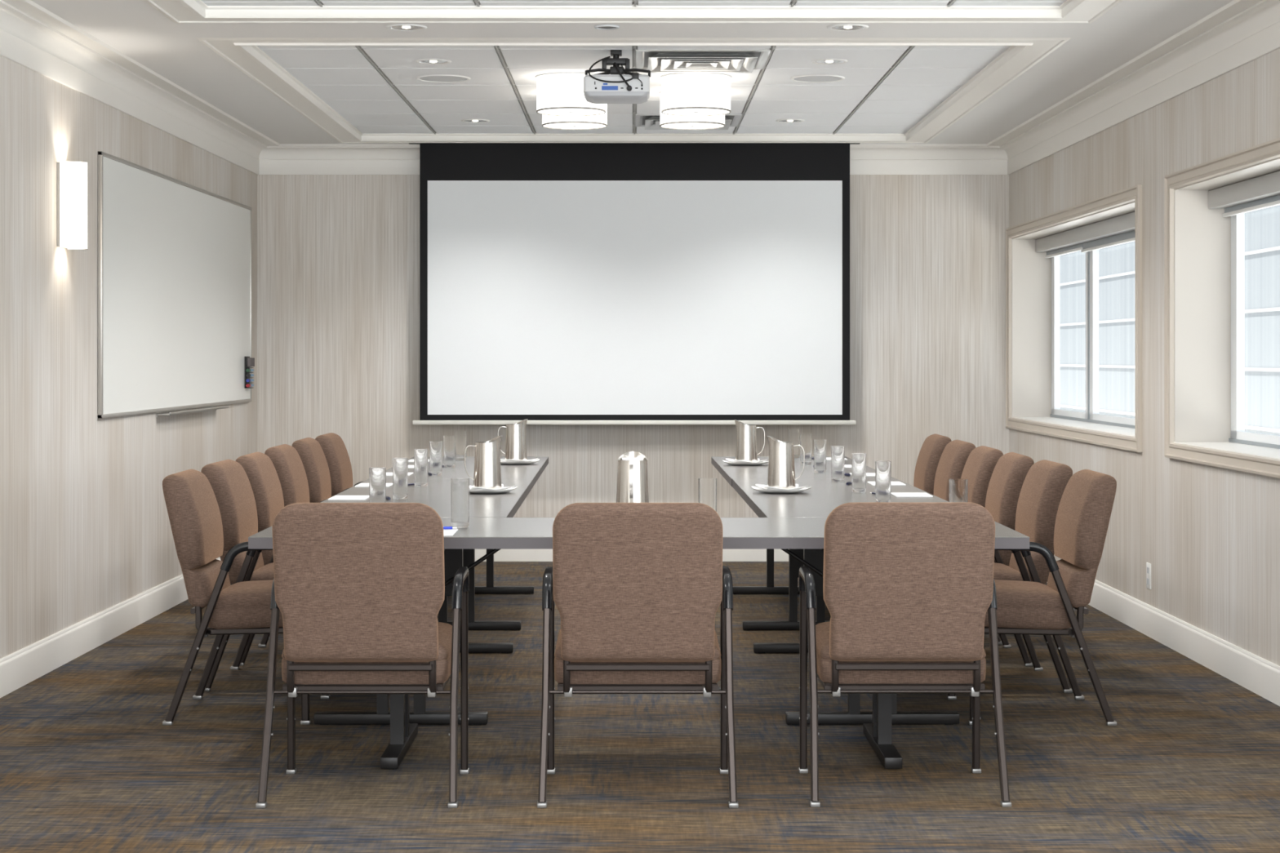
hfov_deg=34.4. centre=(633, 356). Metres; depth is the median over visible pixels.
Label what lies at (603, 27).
recessed light
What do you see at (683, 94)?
drum ceiling light
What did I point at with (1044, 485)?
armchair
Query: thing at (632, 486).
water pitcher
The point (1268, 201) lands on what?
rolled shade
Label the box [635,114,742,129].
ceiling vent
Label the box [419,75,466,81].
grille
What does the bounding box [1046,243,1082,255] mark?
rolled shade
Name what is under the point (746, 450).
water pitcher
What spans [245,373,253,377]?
marker
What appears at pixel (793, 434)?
drinking glass
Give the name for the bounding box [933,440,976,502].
armchair
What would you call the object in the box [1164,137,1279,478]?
window
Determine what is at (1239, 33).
trim
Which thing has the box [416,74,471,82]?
ceiling speaker
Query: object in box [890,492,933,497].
notepad
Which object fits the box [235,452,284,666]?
armchair
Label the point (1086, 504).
armchair
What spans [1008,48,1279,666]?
wall
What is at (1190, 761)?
floor
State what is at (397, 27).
recessed light
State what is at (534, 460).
saucer
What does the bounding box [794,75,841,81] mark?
grille
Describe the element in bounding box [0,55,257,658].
wall
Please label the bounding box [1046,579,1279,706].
baseboard
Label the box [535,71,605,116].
drum ceiling light
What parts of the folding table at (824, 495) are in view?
leg, leg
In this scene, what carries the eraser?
in the holder
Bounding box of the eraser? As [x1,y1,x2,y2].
[245,357,254,366]
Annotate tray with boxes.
[156,405,228,417]
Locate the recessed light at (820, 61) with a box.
[811,58,847,64]
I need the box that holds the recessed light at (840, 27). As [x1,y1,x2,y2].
[826,23,868,31]
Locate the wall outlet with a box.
[1146,562,1151,589]
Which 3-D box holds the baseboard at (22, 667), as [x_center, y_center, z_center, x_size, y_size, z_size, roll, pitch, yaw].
[-2.431,1.229,5.960,0.016,0.142,14.320,0,0,0]
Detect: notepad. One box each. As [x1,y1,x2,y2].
[328,495,368,500]
[355,483,392,487]
[386,472,413,475]
[443,528,457,535]
[826,457,847,460]
[844,464,851,467]
[849,472,875,476]
[867,481,906,485]
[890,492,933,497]
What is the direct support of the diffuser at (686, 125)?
attached to the drum ceiling light at (668, 122)
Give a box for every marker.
[245,368,253,372]
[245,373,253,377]
[245,378,253,382]
[245,383,253,387]
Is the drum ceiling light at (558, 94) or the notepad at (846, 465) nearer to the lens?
the drum ceiling light at (558, 94)
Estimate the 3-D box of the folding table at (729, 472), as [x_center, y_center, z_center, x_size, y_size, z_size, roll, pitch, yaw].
[0.819,0.930,10.517,0.753,0.740,2.087,0,0,0]
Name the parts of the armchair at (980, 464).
backrest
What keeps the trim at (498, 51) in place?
attached to the ceiling
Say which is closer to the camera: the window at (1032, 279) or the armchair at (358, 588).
the armchair at (358, 588)
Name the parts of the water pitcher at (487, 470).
handle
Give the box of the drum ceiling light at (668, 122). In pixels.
[658,91,724,129]
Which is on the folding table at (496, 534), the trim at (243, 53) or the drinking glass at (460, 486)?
the drinking glass at (460, 486)
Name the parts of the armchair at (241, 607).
leg, backrest, frame, leg, seat frame, seat, armrest, armrest, leg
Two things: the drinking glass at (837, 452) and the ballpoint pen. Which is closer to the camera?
the ballpoint pen
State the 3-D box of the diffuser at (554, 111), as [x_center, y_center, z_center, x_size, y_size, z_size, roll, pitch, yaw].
[-0.305,-1.197,10.095,0.325,0.001,0.325,0,0,0]
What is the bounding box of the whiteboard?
[97,151,251,418]
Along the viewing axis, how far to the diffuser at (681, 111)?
10.10 m
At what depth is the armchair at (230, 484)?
8.10 m
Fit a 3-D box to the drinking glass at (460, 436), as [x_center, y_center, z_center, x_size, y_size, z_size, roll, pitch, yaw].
[-0.926,0.480,11.080,0.061,0.160,0.061,0,0,0]
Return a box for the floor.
[0,561,1279,852]
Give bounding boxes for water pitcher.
[464,435,502,488]
[497,418,528,461]
[615,451,648,502]
[734,419,764,462]
[766,435,804,488]
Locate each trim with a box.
[0,0,1279,174]
[195,37,1071,142]
[315,0,955,6]
[355,45,914,133]
[357,47,912,125]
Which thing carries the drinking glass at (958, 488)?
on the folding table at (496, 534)
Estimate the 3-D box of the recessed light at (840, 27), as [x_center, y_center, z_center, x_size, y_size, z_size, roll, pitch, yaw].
[0.865,-1.326,8.340,0.168,0.008,0.168,0,0,0]
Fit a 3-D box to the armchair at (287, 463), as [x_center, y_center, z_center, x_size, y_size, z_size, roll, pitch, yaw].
[-1.404,0.861,9.780,0.610,0.878,0.580,0,0,0]
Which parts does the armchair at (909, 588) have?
leg, armrest, leg, seat, seat frame, frame, backrest, leg, armrest, leg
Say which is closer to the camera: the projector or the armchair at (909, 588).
the armchair at (909, 588)
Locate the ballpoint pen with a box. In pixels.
[443,526,457,528]
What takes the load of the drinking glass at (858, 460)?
on the folding table at (824, 495)
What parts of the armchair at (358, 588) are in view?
leg, armrest, leg, backrest, frame, seat frame, seat, leg, armrest, leg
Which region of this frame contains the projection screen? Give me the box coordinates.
[408,142,860,424]
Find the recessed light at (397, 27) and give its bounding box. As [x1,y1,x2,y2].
[385,23,426,31]
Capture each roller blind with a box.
[1035,212,1134,257]
[1208,170,1279,217]
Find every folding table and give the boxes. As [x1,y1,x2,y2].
[248,517,1029,768]
[314,478,533,724]
[368,456,548,630]
[711,456,893,630]
[732,478,959,724]
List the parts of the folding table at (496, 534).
leg, leg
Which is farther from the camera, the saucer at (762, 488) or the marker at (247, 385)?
the marker at (247, 385)
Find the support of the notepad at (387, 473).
on the folding table at (534, 470)
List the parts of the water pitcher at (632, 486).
handle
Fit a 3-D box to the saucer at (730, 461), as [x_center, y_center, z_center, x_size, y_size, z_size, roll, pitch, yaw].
[0.582,0.544,10.660,0.236,0.030,0.236,0,0,-33]
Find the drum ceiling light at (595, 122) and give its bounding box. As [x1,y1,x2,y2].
[542,103,607,129]
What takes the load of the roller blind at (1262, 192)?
attached to the window at (1204, 249)
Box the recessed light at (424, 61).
[415,58,451,64]
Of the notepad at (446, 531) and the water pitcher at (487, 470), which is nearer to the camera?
the notepad at (446, 531)
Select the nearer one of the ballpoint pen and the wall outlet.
the ballpoint pen
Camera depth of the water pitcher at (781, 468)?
8.46 m
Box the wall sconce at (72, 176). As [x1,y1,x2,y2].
[57,161,87,248]
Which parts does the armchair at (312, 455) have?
backrest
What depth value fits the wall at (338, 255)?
13.12 m
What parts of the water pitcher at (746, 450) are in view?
handle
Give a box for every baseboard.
[0,556,221,697]
[475,549,788,561]
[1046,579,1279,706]
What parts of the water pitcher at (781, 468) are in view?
handle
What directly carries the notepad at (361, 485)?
on the folding table at (437, 495)
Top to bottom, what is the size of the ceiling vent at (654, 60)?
0.030 m
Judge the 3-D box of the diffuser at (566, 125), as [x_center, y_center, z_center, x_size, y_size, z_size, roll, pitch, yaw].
[-0.305,-1.197,10.705,0.325,0.001,0.325,0,0,0]
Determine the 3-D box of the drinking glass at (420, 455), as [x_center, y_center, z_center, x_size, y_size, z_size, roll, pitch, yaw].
[-0.916,0.480,8.910,0.061,0.160,0.061,0,0,0]
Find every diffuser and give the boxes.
[538,108,603,115]
[544,122,604,128]
[662,122,723,128]
[663,108,728,115]
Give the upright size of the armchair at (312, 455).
0.878 m
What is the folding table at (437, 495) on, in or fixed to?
on the floor
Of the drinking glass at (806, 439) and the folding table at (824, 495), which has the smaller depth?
the folding table at (824, 495)
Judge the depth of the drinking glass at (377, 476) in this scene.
7.39 m
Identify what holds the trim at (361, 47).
attached to the ceiling
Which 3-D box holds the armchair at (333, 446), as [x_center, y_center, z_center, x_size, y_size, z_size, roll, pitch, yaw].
[-1.397,0.861,11.250,0.610,0.878,0.580,0,0,1]
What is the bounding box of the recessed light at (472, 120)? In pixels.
[460,118,489,123]
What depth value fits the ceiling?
9.62 m
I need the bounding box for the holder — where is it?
[244,356,253,388]
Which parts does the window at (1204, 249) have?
sill, frame, sash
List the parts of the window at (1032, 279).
sash, sill, frame, sash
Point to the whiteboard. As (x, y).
(175, 255)
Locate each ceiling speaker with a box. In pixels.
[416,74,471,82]
[790,74,844,82]
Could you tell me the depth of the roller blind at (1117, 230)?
11.57 m
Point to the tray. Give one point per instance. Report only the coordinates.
(162, 408)
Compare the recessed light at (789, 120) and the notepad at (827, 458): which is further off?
the recessed light at (789, 120)
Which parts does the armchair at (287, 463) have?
backrest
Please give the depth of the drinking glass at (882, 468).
7.85 m
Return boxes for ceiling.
[31,0,1233,143]
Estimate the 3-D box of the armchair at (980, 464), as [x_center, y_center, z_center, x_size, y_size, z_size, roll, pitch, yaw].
[1.376,0.861,9.600,0.610,0.878,0.580,0,0,0]
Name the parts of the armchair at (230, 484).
backrest, leg, leg, seat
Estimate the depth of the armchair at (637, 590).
5.99 m
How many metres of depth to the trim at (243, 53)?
9.42 m
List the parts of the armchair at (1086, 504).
leg, armrest, armrest, seat, seat frame, leg, frame, backrest, leg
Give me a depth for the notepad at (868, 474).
9.70 m
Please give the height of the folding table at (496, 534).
0.740 m
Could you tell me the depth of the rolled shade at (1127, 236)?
11.27 m
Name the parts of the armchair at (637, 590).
leg, armrest, leg, seat, seat frame, frame, backrest, leg, armrest, leg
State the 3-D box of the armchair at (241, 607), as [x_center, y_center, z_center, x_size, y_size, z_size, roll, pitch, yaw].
[-1.378,0.861,7.576,0.610,0.878,0.580,0,0,-1]
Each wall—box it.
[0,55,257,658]
[257,174,1008,517]
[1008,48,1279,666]
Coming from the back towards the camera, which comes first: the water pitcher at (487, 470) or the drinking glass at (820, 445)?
the drinking glass at (820, 445)
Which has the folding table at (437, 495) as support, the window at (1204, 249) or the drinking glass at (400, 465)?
the drinking glass at (400, 465)
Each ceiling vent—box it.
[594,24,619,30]
[635,49,771,72]
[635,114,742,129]
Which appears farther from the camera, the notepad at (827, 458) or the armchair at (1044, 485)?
the notepad at (827, 458)
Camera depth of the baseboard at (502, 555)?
13.11 m
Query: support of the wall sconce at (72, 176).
attached to the wall at (86, 529)
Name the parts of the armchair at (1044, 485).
seat, leg, backrest, leg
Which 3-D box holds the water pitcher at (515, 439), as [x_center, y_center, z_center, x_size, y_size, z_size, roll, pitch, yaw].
[-0.622,0.438,10.754,0.141,0.224,0.120,0,0,24]
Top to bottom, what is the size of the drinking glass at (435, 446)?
0.160 m
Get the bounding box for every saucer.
[469,484,517,493]
[500,458,539,464]
[722,457,768,465]
[751,484,811,493]
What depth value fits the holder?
12.65 m
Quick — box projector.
[583,49,650,103]
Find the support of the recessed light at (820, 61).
in the ceiling
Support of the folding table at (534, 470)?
on the floor
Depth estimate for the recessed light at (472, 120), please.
11.94 m
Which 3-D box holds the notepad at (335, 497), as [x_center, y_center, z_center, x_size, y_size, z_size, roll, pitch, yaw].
[-1.118,0.557,8.150,0.144,0.005,0.200,0,0,0]
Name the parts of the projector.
bracket arm, bracket arm, port panel, drop post, ceiling plate, bracket arm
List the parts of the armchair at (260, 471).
leg, backrest, leg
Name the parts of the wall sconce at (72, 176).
plate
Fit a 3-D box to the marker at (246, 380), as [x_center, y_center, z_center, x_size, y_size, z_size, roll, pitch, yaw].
[-2.354,0.147,12.690,0.021,0.020,0.160,0,0,0]
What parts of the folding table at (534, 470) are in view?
leg, leg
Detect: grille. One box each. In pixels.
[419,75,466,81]
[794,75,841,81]
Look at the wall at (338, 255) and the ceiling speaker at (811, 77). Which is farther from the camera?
the wall at (338, 255)
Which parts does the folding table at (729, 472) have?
leg, leg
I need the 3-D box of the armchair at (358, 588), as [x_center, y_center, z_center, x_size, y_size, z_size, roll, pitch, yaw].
[-0.797,0.861,6.233,0.580,0.878,0.610,0,0,0]
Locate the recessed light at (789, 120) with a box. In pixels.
[775,118,804,123]
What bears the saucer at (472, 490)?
on the folding table at (437, 495)
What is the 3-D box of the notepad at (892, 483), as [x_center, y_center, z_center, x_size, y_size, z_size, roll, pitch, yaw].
[1.108,0.557,9.060,0.144,0.005,0.200,0,0,0]
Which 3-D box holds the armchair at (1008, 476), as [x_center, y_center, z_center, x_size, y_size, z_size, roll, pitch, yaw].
[1.391,0.861,8.950,0.610,0.878,0.580,0,0,1]
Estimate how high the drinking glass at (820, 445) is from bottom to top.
0.160 m
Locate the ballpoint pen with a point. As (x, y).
(444, 527)
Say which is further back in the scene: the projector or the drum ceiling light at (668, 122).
the drum ceiling light at (668, 122)
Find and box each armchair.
[162,469,330,725]
[200,459,274,691]
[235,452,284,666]
[255,502,469,808]
[264,444,340,639]
[292,437,364,502]
[315,432,352,497]
[537,502,738,808]
[798,502,1011,807]
[913,434,951,494]
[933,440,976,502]
[946,469,1116,725]
[960,445,1003,644]
[985,452,1034,666]
[993,459,1072,693]
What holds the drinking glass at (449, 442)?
on the folding table at (534, 470)
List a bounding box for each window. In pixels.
[1005,184,1142,452]
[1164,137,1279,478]
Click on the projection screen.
(561, 283)
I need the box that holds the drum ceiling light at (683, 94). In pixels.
[660,72,731,116]
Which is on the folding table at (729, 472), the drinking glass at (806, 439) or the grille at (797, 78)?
the drinking glass at (806, 439)
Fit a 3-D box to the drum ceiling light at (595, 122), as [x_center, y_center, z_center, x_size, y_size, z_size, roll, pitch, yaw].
[-0.305,-1.276,10.705,0.348,0.176,0.348,0,0,0]
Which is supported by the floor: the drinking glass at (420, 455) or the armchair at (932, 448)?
the armchair at (932, 448)
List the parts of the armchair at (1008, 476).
leg, backrest, leg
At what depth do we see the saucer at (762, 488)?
8.42 m
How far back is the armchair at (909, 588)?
6.00 m
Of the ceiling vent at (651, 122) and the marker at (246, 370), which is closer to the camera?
the ceiling vent at (651, 122)
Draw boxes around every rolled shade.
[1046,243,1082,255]
[1082,230,1134,249]
[1224,195,1279,213]
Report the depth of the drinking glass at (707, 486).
6.75 m
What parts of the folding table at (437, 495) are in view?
leg, leg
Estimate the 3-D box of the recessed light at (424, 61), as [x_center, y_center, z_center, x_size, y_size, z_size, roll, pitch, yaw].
[-0.925,-1.361,9.550,0.168,0.008,0.168,0,0,0]
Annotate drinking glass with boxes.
[368,466,386,502]
[392,457,408,499]
[413,448,428,486]
[429,440,442,475]
[443,435,455,467]
[450,477,469,528]
[455,431,466,461]
[698,477,716,511]
[788,429,799,458]
[800,433,812,465]
[813,439,826,473]
[831,445,844,482]
[851,453,866,492]
[875,461,891,502]
[948,479,968,502]

